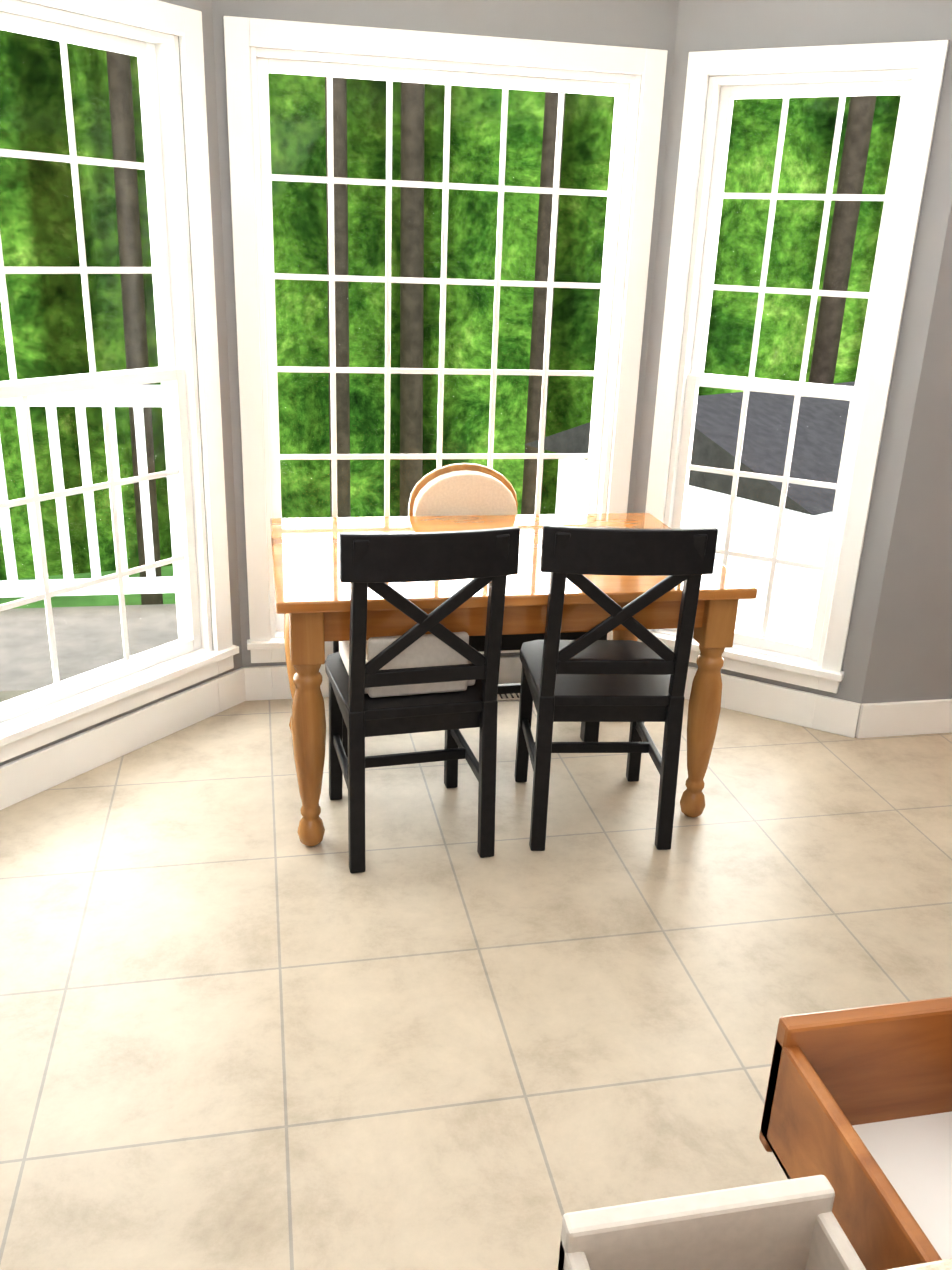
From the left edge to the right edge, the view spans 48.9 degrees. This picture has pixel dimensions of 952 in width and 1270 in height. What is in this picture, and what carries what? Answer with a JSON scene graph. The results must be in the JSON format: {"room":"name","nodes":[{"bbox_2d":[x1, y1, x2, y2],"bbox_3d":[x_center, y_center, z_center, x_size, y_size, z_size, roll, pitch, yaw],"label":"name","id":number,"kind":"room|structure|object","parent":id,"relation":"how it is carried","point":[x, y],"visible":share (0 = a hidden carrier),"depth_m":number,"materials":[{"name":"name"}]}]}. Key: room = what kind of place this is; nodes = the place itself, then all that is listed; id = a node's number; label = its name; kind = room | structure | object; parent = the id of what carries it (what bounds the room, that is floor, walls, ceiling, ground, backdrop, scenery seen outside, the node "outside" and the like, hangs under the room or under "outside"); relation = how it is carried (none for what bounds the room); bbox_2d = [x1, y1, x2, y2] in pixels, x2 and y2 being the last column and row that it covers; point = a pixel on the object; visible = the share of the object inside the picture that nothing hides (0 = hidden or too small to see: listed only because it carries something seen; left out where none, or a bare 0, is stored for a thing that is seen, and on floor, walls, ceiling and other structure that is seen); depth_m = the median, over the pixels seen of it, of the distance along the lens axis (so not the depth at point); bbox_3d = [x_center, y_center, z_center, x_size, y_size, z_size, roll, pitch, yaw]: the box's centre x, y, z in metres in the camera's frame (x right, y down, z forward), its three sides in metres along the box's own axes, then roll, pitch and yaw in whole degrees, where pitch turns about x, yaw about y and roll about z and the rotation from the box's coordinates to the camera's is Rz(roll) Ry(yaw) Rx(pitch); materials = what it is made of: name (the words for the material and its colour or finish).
{"room":"dining room","nodes":[
{"label":"dining room","id":0,"kind":"room"},
{"bbox_2d":[0,697,951,1269],"bbox_3d":[1.249,1.260,1.264,6.140,0.060,6.350,-2,21,-11],"label":"floor","id":1,"kind":"structure","parent":0,"point":[242,1027],"depth_m":2.35,"materials":[{"name":"tile"}]},
{"bbox_2d":[325,527,519,872],"bbox_3d":[-0.169,0.110,2.796,0.445,0.915,0.497,-2,21,-11],"label":"chair","id":2,"kind":"object","parent":1,"relation":"on","point":[375,562],"visible":0.83,"depth_m":2.60,"materials":[{"name":"black wood"}]},
{"bbox_2d":[339,632,474,697],"bbox_3d":[-0.187,0.024,2.813,0.320,0.160,0.330,-4,21,-15],"label":"cushion","id":3,"kind":"object","parent":2,"relation":"on","point":[426,650],"visible":0.54,"depth_m":2.67,"materials":[{"name":"fabric"}]},
{"bbox_2d":[408,463,517,515],"bbox_3d":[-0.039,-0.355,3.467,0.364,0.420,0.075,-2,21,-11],"label":"chair","id":4,"kind":"object","parent":1,"relation":"on","point":[461,489],"visible":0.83,"depth_m":3.40,"materials":[{"name":"beige fabric"}]},
{"bbox_2d":[333,632,606,757],"bbox_3d":[-0.035,0.107,3.479,0.900,0.449,0.380,-2,21,-11],"label":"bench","id":5,"kind":"object","parent":1,"relation":"on","point":[589,731],"visible":0.02,"depth_m":3.34,"materials":[{"name":"black wood"}]},
{"bbox_2d":[497,693,519,700],"bbox_3d":[0.035,0.219,3.815,0.300,0.008,0.100,-2,21,-11],"label":"floor vent","id":6,"kind":"object","parent":1,"relation":"in","point":[508,697],"visible":0.12,"depth_m":3.80,"materials":[{"name":"plastic"}]},
{"bbox_2d":[270,513,756,845],"bbox_3d":[0.038,0.093,3.139,1.250,0.719,0.820,-2,21,-11],"label":"dining table","id":7,"kind":"object","parent":1,"relation":"on","point":[312,596],"visible":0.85,"depth_m":2.77,"materials":[{"name":"brown wood"}]},
{"bbox_2d":[514,525,717,850],"bbox_3d":[0.344,0.092,2.897,0.430,0.915,0.484,0,21,-5],"label":"chair","id":8,"kind":"object","parent":1,"relation":"on","point":[588,676],"visible":1,"depth_m":2.71,"materials":[{"name":"black wood"}]},
{"bbox_2d":[558,996,951,1269],"bbox_3d":[0.324,0.920,0.673,0.670,0.924,0.969,-2,21,-11],"label":"drawers","id":9,"kind":"object","parent":1,"relation":"on","point":[855,1136],"visible":1,"depth_m":0.90,"materials":[{"name":"brown wood"}]},
{"bbox_2d":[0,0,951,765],"bbox_3d":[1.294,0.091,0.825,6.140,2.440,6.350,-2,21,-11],"label":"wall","id":10,"kind":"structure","parent":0,"point":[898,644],"depth_m":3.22,"materials":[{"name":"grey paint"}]},
{"label":"outside","id":11,"kind":"structure","parent":0,"visible":0},
{"bbox_2d":[0,30,900,702],"bbox_3d":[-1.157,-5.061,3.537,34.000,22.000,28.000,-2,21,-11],"label":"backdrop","id":12,"kind":"structure","parent":11,"point":[300,110],"depth_m":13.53,"materials":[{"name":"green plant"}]}
]}

